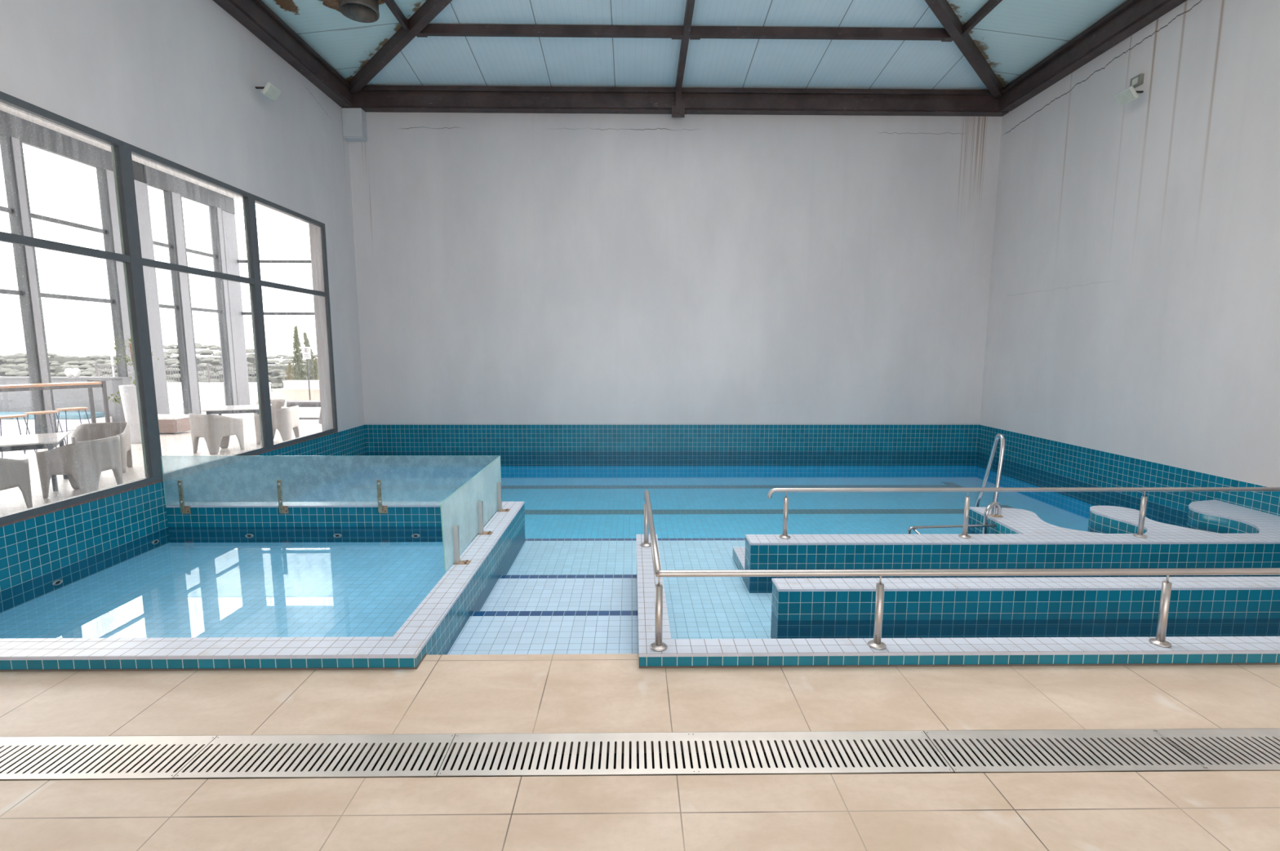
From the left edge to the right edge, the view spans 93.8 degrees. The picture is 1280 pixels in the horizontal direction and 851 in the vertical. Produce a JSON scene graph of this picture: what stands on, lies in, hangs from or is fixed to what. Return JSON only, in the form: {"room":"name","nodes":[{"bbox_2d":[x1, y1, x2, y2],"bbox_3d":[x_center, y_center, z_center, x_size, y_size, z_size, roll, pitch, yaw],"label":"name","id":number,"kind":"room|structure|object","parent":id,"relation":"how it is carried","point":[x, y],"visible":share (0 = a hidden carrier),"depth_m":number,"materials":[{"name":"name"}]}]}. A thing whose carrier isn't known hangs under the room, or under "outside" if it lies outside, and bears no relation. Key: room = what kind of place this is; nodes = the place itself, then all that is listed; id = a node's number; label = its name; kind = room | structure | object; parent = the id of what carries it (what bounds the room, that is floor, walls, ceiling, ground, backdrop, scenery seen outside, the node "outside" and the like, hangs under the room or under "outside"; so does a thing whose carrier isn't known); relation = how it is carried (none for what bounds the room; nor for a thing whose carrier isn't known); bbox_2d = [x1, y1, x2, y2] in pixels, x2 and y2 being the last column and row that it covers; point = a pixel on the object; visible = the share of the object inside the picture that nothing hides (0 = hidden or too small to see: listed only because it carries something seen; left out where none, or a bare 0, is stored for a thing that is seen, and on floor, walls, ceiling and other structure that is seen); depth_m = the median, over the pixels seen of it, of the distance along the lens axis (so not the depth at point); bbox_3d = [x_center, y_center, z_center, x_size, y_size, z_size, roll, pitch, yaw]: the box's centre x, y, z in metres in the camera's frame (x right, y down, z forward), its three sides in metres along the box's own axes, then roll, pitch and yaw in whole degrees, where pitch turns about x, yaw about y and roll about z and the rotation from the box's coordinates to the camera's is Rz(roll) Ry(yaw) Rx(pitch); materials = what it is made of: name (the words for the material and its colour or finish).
{"room":"indoor swimming pool","nodes":[
{"label":"indoor swimming pool","id":0,"kind":"room"},
{"bbox_2d":[0,377,132,422],"bbox_3d":[-27.134,-0.679,16.313,26.170,1.310,0.330,0,7,-1],"label":"wall","id":1,"kind":"structure","parent":0,"point":[69,397],"depth_m":16.33,"materials":[{"name":"white paint"}]},
{"bbox_2d":[64,368,72,377],"bbox_3d":[-15.579,-1.447,16.344,0.190,0.245,0.190,0,7,-1],"label":"globe lamp","id":2,"kind":"object","parent":1,"relation":"on","point":[68,372],"visible":0.97,"depth_m":16.29,"materials":[{"name":"white glass"}]},
{"bbox_2d":[71,368,80,377],"bbox_3d":[-15.389,-1.447,16.346,0.190,0.245,0.190,0,7,-1],"label":"globe lamp","id":3,"kind":"object","parent":1,"relation":"on","point":[76,372],"visible":1,"depth_m":16.30,"materials":[{"name":"white glass"}]},
{"bbox_2d":[0,103,242,199],"bbox_3d":[-10.202,-6.253,6.884,7.780,0.200,28.500,0,7,-1],"label":"ceiling","id":4,"kind":"structure","parent":0,"point":[2,108],"depth_m":15.39,"materials":[{"name":"white paint"}]},
{"bbox_2d":[132,160,169,414],"bbox_3d":[-14.373,-3.773,17.073,0.410,7.300,1.100,0,7,-1],"label":"pillar","id":5,"kind":"structure","parent":0,"point":[141,188],"depth_m":17.40,"materials":[{"name":"white paint"}]},
{"bbox_2d":[0,391,322,515],"bbox_3d":[-25.641,1.929,2.172,38.780,0.300,54.500,0,7,-1],"label":"ground","id":6,"kind":"structure","parent":0,"point":[11,500],"depth_m":11.89,"materials":[{"name":"tile"}]},
{"bbox_2d":[0,457,32,508],"bbox_3d":[-8.220,0.733,7.459,0.684,0.801,0.760,0,7,-3],"label":"tub chair","id":7,"kind":"object","parent":6,"relation":"on","point":[14,473],"visible":0.94,"depth_m":7.59,"materials":[{"name":"grey plastic"}]},
{"bbox_2d":[0,414,35,458],"bbox_3d":[-12.135,0.207,11.559,0.416,0.801,0.516,3,8,21],"label":"bar stool","id":8,"kind":"object","parent":6,"relation":"on","point":[8,416],"visible":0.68,"depth_m":11.50,"materials":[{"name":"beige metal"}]},
{"bbox_2d":[0,432,70,491],"bbox_3d":[-9.319,0.581,8.882,1.200,0.740,1.270,-5,9,-37],"label":"cafe table","id":9,"kind":"object","parent":6,"relation":"on","point":[44,441],"visible":0.89,"depth_m":8.77,"materials":[{"name":"white"}]},
{"bbox_2d":[24,410,66,452],"bbox_3d":[-12.214,0.115,12.282,0.416,0.801,0.516,3,8,21],"label":"bar stool","id":10,"kind":"object","parent":6,"relation":"on","point":[49,412],"visible":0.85,"depth_m":12.17,"materials":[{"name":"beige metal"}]},
{"bbox_2d":[0,379,110,423],"bbox_3d":[-13.515,-0.221,12.765,0.610,1.340,3.400,3,8,21],"label":"bar table","id":11,"kind":"object","parent":6,"relation":"on","point":[89,384],"visible":0.91,"depth_m":13.70,"materials":[{"name":"brown wood"}]},
{"bbox_2d":[0,412,112,428],"bbox_3d":[-17.314,-0.149,15.961,5.800,0.380,0.720,0,7,-1],"label":"swimming pool","id":12,"kind":"object","parent":6,"relation":"on","point":[73,418],"visible":0.51,"depth_m":15.66,"materials":[{"name":"blue liquid"}]},
{"bbox_2d":[0,412,25,419],"bbox_3d":[-17.338,-0.266,15.926,1.850,0.140,0.680,0,7,-1],"label":"cushion","id":13,"kind":"object","parent":12,"relation":"on","point":[1,413],"depth_m":15.83,"materials":[{"name":"blue fabric"}]},
{"bbox_2d":[13,412,105,419],"bbox_3d":[-15.438,-0.266,15.951,1.850,0.140,0.680,0,7,-1],"label":"cushion","id":14,"kind":"object","parent":12,"relation":"on","point":[70,415],"depth_m":15.65,"materials":[{"name":"blue fabric"}]},
{"bbox_2d":[55,407,89,444],"bbox_3d":[-12.325,0.018,13.045,0.416,0.801,0.516,3,8,21],"label":"bar stool","id":15,"kind":"object","parent":6,"relation":"on","point":[69,408],"visible":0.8,"depth_m":12.91,"materials":[{"name":"brown wood"}]},
{"bbox_2d":[35,435,123,498],"bbox_3d":[-8.051,0.584,8.637,0.760,0.801,0.684,0,7,-3],"label":"tub chair","id":16,"kind":"object","parent":6,"relation":"on","point":[81,461],"visible":0.98,"depth_m":8.35,"materials":[{"name":"grey plastic"}]},
{"bbox_2d":[71,422,133,473],"bbox_3d":[-9.118,0.387,10.174,0.684,0.801,0.760,-4,8,-30],"label":"tub chair","id":17,"kind":"object","parent":6,"relation":"on","point":[85,432],"visible":0.49,"depth_m":10.34,"materials":[{"name":"grey plastic"}]},
{"bbox_2d":[106,331,159,444],"bbox_3d":[-11.199,-0.863,13.269,0.954,2.494,0.596,-6,10,-42],"label":"potted plant","id":18,"kind":"object","parent":6,"relation":"on","point":[130,406],"visible":0.41,"depth_m":13.12,"materials":[{"name":"green plant"}]},
{"bbox_2d":[157,413,190,433],"bbox_3d":[-11.799,-0.055,14.897,1.000,0.400,0.620,0,7,-1],"label":"ottoman","id":19,"kind":"object","parent":6,"relation":"on","point":[166,423],"visible":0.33,"depth_m":14.63,"materials":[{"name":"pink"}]},
{"bbox_2d":[157,413,188,420],"bbox_3d":[-11.799,-0.214,14.877,1.000,0.080,0.620,0,7,-1],"label":"cushion","id":20,"kind":"object","parent":19,"relation":"on","point":[161,416],"depth_m":14.71,"materials":[{"name":"white fabric"}]},
{"bbox_2d":[168,400,208,413],"bbox_3d":[-16.914,-0.615,19.753,4.740,0.350,0.850,0,7,-1],"label":"wall","id":21,"kind":"structure","parent":6,"relation":"on","point":[175,406],"depth_m":19.40,"materials":[{"name":"white paint"}]},
{"bbox_2d":[188,413,244,454],"bbox_3d":[-8.604,0.131,12.197,0.684,0.801,0.760,3,8,19],"label":"tub chair","id":22,"kind":"object","parent":6,"relation":"on","point":[216,430],"visible":1,"depth_m":11.89,"materials":[{"name":"grey plastic"}]},
{"bbox_2d":[201,404,271,415],"bbox_3d":[-9.306,-0.060,13.932,1.150,0.740,1.150,-3,8,-23],"label":"cafe table","id":23,"kind":"object","parent":6,"relation":"on","point":[217,410],"visible":0.57,"depth_m":13.52,"materials":[{"name":"white"}]},
{"bbox_2d":[166,382,319,401],"bbox_3d":[-14.571,-1.349,24.026,10.540,0.740,0.450,0,7,-1],"label":"wall","id":24,"kind":"structure","parent":6,"relation":"on","point":[210,392],"depth_m":23.82,"materials":[{"name":"white paint"}]},
{"bbox_2d":[94,363,255,382],"bbox_3d":[-18.319,-2.094,23.887,6.660,0.760,0.060,0,7,-1],"label":"fence","id":25,"kind":"object","parent":24,"relation":"on","point":[207,366],"visible":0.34,"depth_m":23.86,"materials":[{"name":"metal"}]},
{"bbox_2d":[253,399,286,414],"bbox_3d":[-9.252,-0.229,15.024,0.684,0.801,0.760,-3,8,-26],"label":"tub chair","id":26,"kind":"object","parent":6,"relation":"on","point":[277,404],"visible":0.12,"depth_m":15.33,"materials":[{"name":"grey plastic"}]},
{"bbox_2d":[253,405,299,444],"bbox_3d":[-8.104,-0.021,13.399,0.760,0.801,0.684,-1,7,-7],"label":"tub chair","id":27,"kind":"object","parent":6,"relation":"on","point":[280,422],"visible":0.77,"depth_m":13.13,"materials":[{"name":"grey plastic"}]},
{"bbox_2d":[280,362,295,388],"bbox_3d":[-16.560,-2.293,28.424,0.824,1.498,0.896,0,7,-1],"label":"bush","id":28,"kind":"object","parent":6,"relation":"on","point":[289,371],"visible":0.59,"depth_m":28.29,"materials":[{"name":"green plant"}]},
{"bbox_2d":[290,325,307,380],"bbox_3d":[-15.662,-2.998,27.420,0.680,3.154,0.826,0,7,-1],"label":"cypress","id":29,"kind":"object","parent":6,"relation":"on","point":[296,361],"visible":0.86,"depth_m":27.32,"materials":[{"name":"green plant"}]},
{"bbox_2d":[282,380,319,388],"bbox_3d":[-12.598,-1.597,26.088,5.540,0.720,0.550,0,7,-1],"label":"wall","id":30,"kind":"structure","parent":6,"relation":"on","point":[286,384],"depth_m":25.80,"materials":[{"name":"white paint"}]},
{"bbox_2d":[286,400,321,423],"bbox_3d":[-9.503,-0.376,17.065,1.850,0.642,0.667,0,7,-1],"label":"bench","id":31,"kind":"object","parent":6,"relation":"on","point":[301,403],"visible":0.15,"depth_m":17.01,"materials":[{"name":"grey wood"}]},
{"bbox_2d":[302,346,311,399],"bbox_3d":[-12.727,-1.929,22.977,0.300,2.160,0.054,0,7,-1],"label":"parking sign","id":32,"kind":"object","parent":6,"relation":"on","point":[305,350],"visible":0.98,"depth_m":22.86,"materials":[{"name":"metal"}]},
{"bbox_2d":[302,331,318,380],"bbox_3d":[-14.787,-2.794,27.000,0.659,2.863,0.655,0,7,-1],"label":"cypress","id":33,"kind":"object","parent":6,"relation":"on","point":[312,371],"visible":0.6,"depth_m":26.89,"materials":[{"name":"green plant"}]},
{"bbox_2d":[314,356,319,380],"bbox_3d":[-15.245,-2.374,28.233,0.978,1.712,0.883,-3,8,-23],"label":"bush","id":34,"kind":"object","parent":6,"relation":"on","point":[315,358],"visible":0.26,"depth_m":28.09,"materials":[{"name":"green plant"}]},
{"bbox_2d":[0,0,364,431],"bbox_3d":[-6.113,-2.025,3.205,0.300,7.350,20.030,0,7,-1],"label":"wall","id":35,"kind":"structure","parent":0,"point":[175,81],"depth_m":8.37,"materials":[{"name":"white paint"}]},
{"bbox_2d":[0,91,337,527],"bbox_3d":[-5.997,-0.828,3.545,0.082,4.050,16.600,0,7,-1],"label":"window","id":36,"kind":"structure","parent":35,"relation":"in","point":[131,256],"depth_m":7.31,"materials":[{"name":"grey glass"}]},
{"bbox_2d":[0,424,367,613],"bbox_3d":[-6.120,2.008,3.717,0.300,1.620,20.030,0,7,-1],"label":"wall tile","id":37,"kind":"structure","parent":35,"relation":"attached to","point":[71,545],"depth_m":7.13,"materials":[{"name":"teal tile"}]},
{"bbox_2d":[52,579,62,586],"bbox_3d":[-5.992,1.617,6.164,0.018,0.055,0.110,0,7,-1],"label":"jet","id":38,"kind":"object","parent":37,"relation":"attached to","point":[58,582],"visible":1,"depth_m":6.15,"materials":[{"name":"silver metal"}]},
{"bbox_2d":[151,539,159,544],"bbox_3d":[-6.009,1.446,7.430,0.018,0.055,0.110,0,7,-1],"label":"jet","id":39,"kind":"object","parent":37,"relation":"attached to","point":[157,541],"visible":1,"depth_m":7.42,"materials":[{"name":"silver metal"}]},
{"bbox_2d":[255,82,281,101],"bbox_3d":[-5.888,-5.259,9.436,0.316,0.178,0.300,0,7,-1],"label":"floodlight","id":40,"kind":"object","parent":35,"relation":"attached to","point":[271,91],"visible":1,"depth_m":9.41,"materials":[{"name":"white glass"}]},
{"bbox_2d":[213,0,353,106],"bbox_3d":[-5.809,-5.469,2.485,0.290,0.435,19.460,0,7,-1],"label":"roof beam","id":41,"kind":"structure","parent":35,"relation":"attached to","point":[255,15],"depth_m":9.97,"materials":[{"name":"brown metal"}]},
{"bbox_2d":[208,206,250,405],"bbox_3d":[-14.447,-4.283,21.090,0.370,7.300,0.800,0,7,-1],"label":"pillar","id":42,"kind":"structure","parent":0,"point":[228,219],"depth_m":21.12,"materials":[{"name":"white paint"}]},
{"bbox_2d":[0,542,471,639],"bbox_3d":[-3.789,1.880,5.909,4.420,0.300,3.850,0,7,-1],"label":"pool water","id":43,"kind":"structure","parent":0,"point":[354,589],"depth_m":6.06,"materials":[{"name":"blue liquid"}]},
{"bbox_2d":[447,610,638,654],"bbox_3d":[-0.749,2.157,4.780,1.530,0.855,1.240,0,7,-1],"label":"step","id":44,"kind":"structure","parent":0,"point":[611,632],"depth_m":4.92,"materials":[{"name":"tile"}]},
{"bbox_2d":[480,574,637,611],"bbox_3d":[-0.764,2.058,5.957,1.530,0.755,1.120,0,7,-1],"label":"step","id":45,"kind":"structure","parent":0,"point":[578,593],"depth_m":5.95,"materials":[{"name":"tile"}]},
{"bbox_2d":[506,538,636,575],"bbox_3d":[-0.782,1.940,7.303,1.530,0.650,1.580,0,7,-1],"label":"step","id":46,"kind":"structure","parent":0,"point":[536,557],"depth_m":7.33,"materials":[{"name":"tile"}]},
{"bbox_2d":[0,653,1279,850],"bbox_3d":[0.953,2.327,-1.005,13.720,0.200,10.395,0,7,-1],"label":"floor","id":47,"kind":"structure","parent":0,"point":[1202,811],"depth_m":3.15,"materials":[{"name":"beige tile"}]},
{"bbox_2d":[0,736,217,780],"bbox_3d":[-2.922,1.700,3.070,1.277,0.004,0.322,0,7,-1],"label":"drain grate","id":48,"kind":"object","parent":47,"relation":"on","point":[109,741],"visible":1,"depth_m":3.08,"materials":[{"name":"metal"}]},
{"bbox_2d":[0,502,524,670],"bbox_3d":[-3.742,1.669,5.903,4.513,0.850,3.980,0,7,-1],"label":"surround","id":49,"kind":"object","parent":47,"relation":"on","point":[435,625],"visible":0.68,"depth_m":4.94,"materials":[{"name":"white tile"}]},
{"bbox_2d":[244,533,253,537],"bbox_3d":[-4.999,1.413,7.664,0.110,0.055,0.018,0,7,-1],"label":"jet","id":50,"kind":"object","parent":49,"relation":"attached to","point":[248,535],"visible":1,"depth_m":7.66,"materials":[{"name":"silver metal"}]},
{"bbox_2d":[160,455,499,514],"bbox_3d":[-3.889,0.752,7.574,4.232,0.748,0.050,0,7,-1],"label":"glass panel","id":51,"kind":"object","parent":49,"relation":"on","point":[184,509],"visible":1,"depth_m":7.58,"materials":[{"name":"glass"}]},
{"bbox_2d":[333,533,342,537],"bbox_3d":[-3.879,1.413,7.678,0.110,0.055,0.018,0,7,-1],"label":"jet","id":52,"kind":"object","parent":49,"relation":"attached to","point":[335,535],"visible":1,"depth_m":7.67,"materials":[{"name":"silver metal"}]},
{"bbox_2d":[411,533,419,537],"bbox_3d":[-2.881,1.418,7.692,0.110,0.055,0.018,0,7,-1],"label":"jet","id":53,"kind":"object","parent":49,"relation":"attached to","point":[415,535],"visible":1,"depth_m":7.69,"materials":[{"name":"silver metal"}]},
{"bbox_2d":[440,456,510,573],"bbox_3d":[-1.677,0.852,6.423,0.154,0.648,2.370,0,7,-1],"label":"glass panel","id":54,"kind":"object","parent":49,"relation":"on","point":[464,514],"visible":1,"depth_m":6.14,"materials":[{"name":"clear glass"}]},
{"bbox_2d":[0,653,1279,671],"bbox_3d":[0.886,1.579,4.043,13.720,0.012,0.189,0,7,-1],"label":"trim","id":55,"kind":"structure","parent":49,"relation":"attached to","point":[424,657],"depth_m":3.95,"materials":[{"name":"teal tile"}]},
{"bbox_2d":[173,734,455,778],"bbox_3d":[-1.641,1.700,3.087,1.277,0.004,0.322,0,7,-1],"label":"drain grate","id":56,"kind":"object","parent":47,"relation":"on","point":[347,740],"visible":1,"depth_m":3.08,"materials":[{"name":"metal"}]},
{"bbox_2d":[436,733,697,777],"bbox_3d":[-0.360,1.700,3.104,1.277,0.004,0.322,0,7,-1],"label":"drain grate","id":57,"kind":"object","parent":47,"relation":"on","point":[589,738],"visible":1,"depth_m":3.09,"materials":[{"name":"metal"}]},
{"bbox_2d":[690,731,954,774],"bbox_3d":[0.917,1.700,3.121,1.277,0.004,0.322,0,7,-1],"label":"drain grate","id":58,"kind":"object","parent":47,"relation":"on","point":[705,737],"visible":1,"depth_m":3.11,"materials":[{"name":"metal"}]},
{"bbox_2d":[635,534,1279,666],"bbox_3d":[3.852,1.758,5.300,7.755,0.850,2.560,0,7,-1],"label":"kerb","id":59,"kind":"object","parent":47,"relation":"on","point":[1184,650],"visible":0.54,"depth_m":3.99,"materials":[{"name":"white tile"}]},
{"bbox_2d":[640,489,1279,652],"bbox_3d":[3.874,1.076,5.170,7.711,0.538,2.420,0,7,-1],"label":"handrail","id":60,"kind":"object","parent":59,"relation":"on","point":[658,646],"visible":1,"depth_m":3.97,"materials":[{"name":"silver metal"}]},
{"bbox_2d":[924,729,1208,773],"bbox_3d":[2.199,1.700,3.138,1.277,0.004,0.322,0,7,-1],"label":"drain grate","id":61,"kind":"object","parent":47,"relation":"on","point":[1064,735],"visible":1,"depth_m":3.12,"materials":[{"name":"metal"}]},
{"bbox_2d":[1152,728,1279,770],"bbox_3d":[3.467,1.700,3.155,1.277,0.004,0.322,0,7,-1],"label":"drain grate","id":62,"kind":"object","parent":47,"relation":"on","point":[1184,734],"visible":1,"depth_m":3.17,"materials":[{"name":"metal"}]},
{"bbox_2d":[348,111,1002,424],"bbox_3d":[0.766,-3.475,13.058,13.720,6.930,0.300,0,7,-1],"label":"wall","id":63,"kind":"structure","parent":0,"point":[512,268],"depth_m":12.92,"materials":[{"name":"white paint"}]},
{"bbox_2d":[342,107,367,142],"bbox_3d":[-5.884,-6.199,12.351,0.399,0.590,0.239,0,7,-1],"label":"box","id":64,"kind":"object","parent":63,"relation":"attached to","point":[353,119],"visible":1,"depth_m":12.24,"materials":[{"name":"white paint"}]},
{"bbox_2d":[364,424,979,478],"bbox_3d":[0.759,0.766,13.596,13.720,1.620,0.300,0,7,-1],"label":"wall tile","id":65,"kind":"structure","parent":63,"relation":"attached to","point":[524,451],"depth_m":13.42,"materials":[{"name":"teal tile"}]},
{"bbox_2d":[342,84,1008,116],"bbox_3d":[0.776,-6.709,12.350,13.720,0.435,0.290,0,7,-1],"label":"roof beam","id":66,"kind":"structure","parent":63,"relation":"attached to","point":[371,98],"depth_m":12.27,"materials":[{"name":"brown metal"}]},
{"bbox_2d":[261,0,1127,89],"bbox_3d":[0.905,-5.993,2.644,13.720,0.589,19.730,0,7,-1],"label":"ceiling","id":67,"kind":"structure","parent":0,"point":[431,60],"depth_m":10.89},
{"bbox_2d":[319,0,385,22],"bbox_3d":[-4.495,-6.598,9.267,1.110,0.344,0.835,0,7,-1],"label":"vent duct","id":68,"kind":"object","parent":67,"relation":"attached to","point":[359,11],"visible":1,"depth_m":9.49,"materials":[{"name":"metal"}]},
{"bbox_2d":[383,0,408,31],"bbox_3d":[-3.861,-5.712,1.563,0.075,0.130,17.540,0,7,-1],"label":"purlin","id":69,"kind":"object","parent":67,"relation":"attached to","point":[391,4],"visible":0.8,"depth_m":9.77,"materials":[{"name":"brown metal"}]},
{"bbox_2d":[348,0,452,93],"bbox_3d":[-3.891,-6.808,10.239,5.799,0.639,0.150,7,10,44],"label":"rafter","id":70,"kind":"object","parent":67,"relation":"attached to","point":[429,10],"visible":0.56,"depth_m":10.59,"materials":[{"name":"brown metal"}]},
{"bbox_2d":[416,23,683,39],"bbox_3d":[-1.585,-6.819,10.354,4.665,0.160,0.140,0,7,-1],"label":"purlin","id":71,"kind":"object","parent":67,"relation":"attached to","point":[430,29],"visible":0.93,"depth_m":10.31,"materials":[{"name":"brown metal"}]},
{"bbox_2d":[671,0,694,117],"bbox_3d":[0.804,-6.589,10.244,0.260,1.058,3.939,0,7,-1],"label":"rafter","id":72,"kind":"object","parent":67,"relation":"attached to","point":[677,110],"visible":1,"depth_m":11.05,"materials":[{"name":"brown metal"}]},
{"bbox_2d":[688,26,953,41],"bbox_3d":[3.189,-6.819,10.418,4.665,0.160,0.140,0,7,-1],"label":"purlin","id":73,"kind":"object","parent":67,"relation":"attached to","point":[697,33],"visible":0.86,"depth_m":10.37,"materials":[{"name":"brown metal"}]},
{"bbox_2d":[924,0,1003,98],"bbox_3d":[5.498,-6.808,10.364,0.150,0.639,5.799,7,10,44],"label":"rafter","id":74,"kind":"object","parent":67,"relation":"attached to","point":[942,10],"visible":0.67,"depth_m":10.64,"materials":[{"name":"brown metal"}]},
{"bbox_2d":[962,0,1002,35],"bbox_3d":[5.698,-5.712,1.690,0.075,0.130,17.540,0,7,-1],"label":"purlin","id":75,"kind":"object","parent":67,"relation":"attached to","point":[989,5],"visible":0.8,"depth_m":9.80,"materials":[{"name":"brown metal"}]},
{"bbox_2d":[320,477,1088,538],"bbox_3d":[0.797,1.681,10.754,13.720,0.300,5.570,0,7,-1],"label":"pool water","id":76,"kind":"structure","parent":0,"point":[580,526],"depth_m":11.24,"materials":[{"name":"blue liquid"}]},
{"bbox_2d":[346,482,964,488],"bbox_3d":[0.367,1.294,12.599,12.910,0.003,0.840,0,7,-1],"label":"lane marking","id":77,"kind":"object","parent":76,"relation":"on","point":[948,485],"visible":0.75,"depth_m":12.60,"materials":[{"name":"tile"}]},
{"bbox_2d":[524,505,1013,515],"bbox_3d":[0.393,1.539,10.665,12.910,0.003,0.840,0,7,-1],"label":"lane marking","id":78,"kind":"object","parent":76,"relation":"on","point":[681,511],"visible":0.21,"depth_m":10.68,"materials":[{"name":"tile"}]},
{"bbox_2d":[657,537,772,639],"bbox_3d":[3.858,2.089,6.194,7.720,0.650,3.940,0,7,-1],"label":"floor","id":79,"kind":"structure","parent":0,"point":[698,607],"depth_m":6.15,"materials":[{"name":"tile"}]},
{"bbox_2d":[744,499,1279,593],"bbox_3d":[4.415,1.624,7.160,6.580,1.050,1.760,0,7,-1],"label":"divider","id":80,"kind":"object","parent":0,"point":[1216,535],"visible":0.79,"depth_m":6.26,"materials":[{"name":"teal tile"}]},
{"bbox_2d":[732,546,745,582],"bbox_3d":[2.320,1.749,6.942,2.375,0.450,0.770,0,7,-1],"label":"bench","id":81,"kind":"object","parent":80,"relation":"attached to","point":[739,553],"visible":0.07,"depth_m":7.01,"materials":[{"name":"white tile"}]},
{"bbox_2d":[907,524,996,534],"bbox_3d":[3.639,1.422,6.844,1.105,0.524,0.298,-1,7,-9],"label":"grab rail","id":82,"kind":"object","parent":80,"relation":"on","point":[913,528],"visible":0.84,"depth_m":6.91,"materials":[{"name":"silver metal"}]},
{"bbox_2d":[974,434,1004,533],"bbox_3d":[4.300,1.004,7.357,0.235,1.831,0.765,3,8,22],"label":"pool ladder","id":83,"kind":"object","parent":80,"relation":"on","point":[994,505],"visible":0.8,"depth_m":7.17,"materials":[{"name":"silver metal"}]},
{"bbox_2d":[767,487,1279,539],"bbox_3d":[4.529,0.924,6.377,6.368,0.538,0.116,0,7,-1],"label":"handrail","id":84,"kind":"object","parent":80,"relation":"on","point":[1144,500],"visible":1,"depth_m":6.33,"materials":[{"name":"silver metal"}]},
{"bbox_2d":[770,577,1279,639],"bbox_3d":[4.441,1.771,5.208,6.580,0.850,0.240,0,7,-1],"label":"divider","id":85,"kind":"object","parent":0,"point":[812,608],"visible":0.7,"depth_m":5.06,"materials":[{"name":"teal tile"}]},
{"bbox_2d":[979,0,1279,487],"bbox_3d":[7.906,-2.233,3.365,0.300,6.930,20.030,0,7,-1],"label":"wall","id":86,"kind":"structure","parent":0,"point":[1134,310],"depth_m":9.00,"materials":[{"name":"white paint"}]},
{"bbox_2d":[998,0,1186,111],"bbox_3d":[7.620,-5.468,2.664,0.290,0.435,19.460,0,7,-1],"label":"roof beam","id":87,"kind":"structure","parent":86,"relation":"attached to","point":[1130,17],"depth_m":10.01,"materials":[{"name":"brown metal"}]},
{"bbox_2d":[975,425,1279,527],"bbox_3d":[7.899,2.008,3.903,0.300,1.620,20.030,0,7,-1],"label":"wall tile","id":88,"kind":"structure","parent":86,"relation":"attached to","point":[1028,461],"depth_m":10.02,"materials":[{"name":"teal tile"}]},
{"bbox_2d":[1114,73,1144,106],"bbox_3d":[7.523,-5.163,9.168,0.321,0.419,0.350,0,7,-1],"label":"floodlight","id":89,"kind":"object","parent":86,"relation":"attached to","point":[1130,94],"visible":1,"depth_m":9.15,"materials":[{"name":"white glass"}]},
{"bbox_3d":[-10.219,-1.677,0.609,7.980,7.300,15.300,0,7,-1],"label":"wall","id":90,"kind":"structure","parent":0,"visible":0},
{"bbox_2d":[0,110,314,434],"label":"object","id":91,"kind":"structure","parent":90,"relation":"in","point":[28,133],"depth_m":16.01,"materials":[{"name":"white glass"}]},
{"label":"outside","id":92,"kind":"structure","parent":0,"visible":0},
{"bbox_2d":[70,237,98,249],"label":"street lamp","id":93,"kind":"object","parent":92,"point":[84,238],"depth_m":57.48,"materials":[{"name":"metal"}]},
{"bbox_2d":[99,258,106,298],"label":"street lamp","id":94,"kind":"object","parent":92,"point":[101,262],"depth_m":57.94,"materials":[{"name":"metal"}]},
{"bbox_2d":[104,302,115,377],"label":"street lamp","id":95,"kind":"object","parent":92,"point":[106,308],"depth_m":58.65,"materials":[{"name":"metal"}]},
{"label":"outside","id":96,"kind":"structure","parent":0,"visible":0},
{"bbox_2d":[0,342,319,391],"bbox_3d":[-141.577,15.487,117.636,240.000,63.342,26.786,0,7,-1],"label":"landscape","id":97,"kind":"structure","parent":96,"point":[9,366],"depth_m":115.58,"materials":[{"name":"green plant"}]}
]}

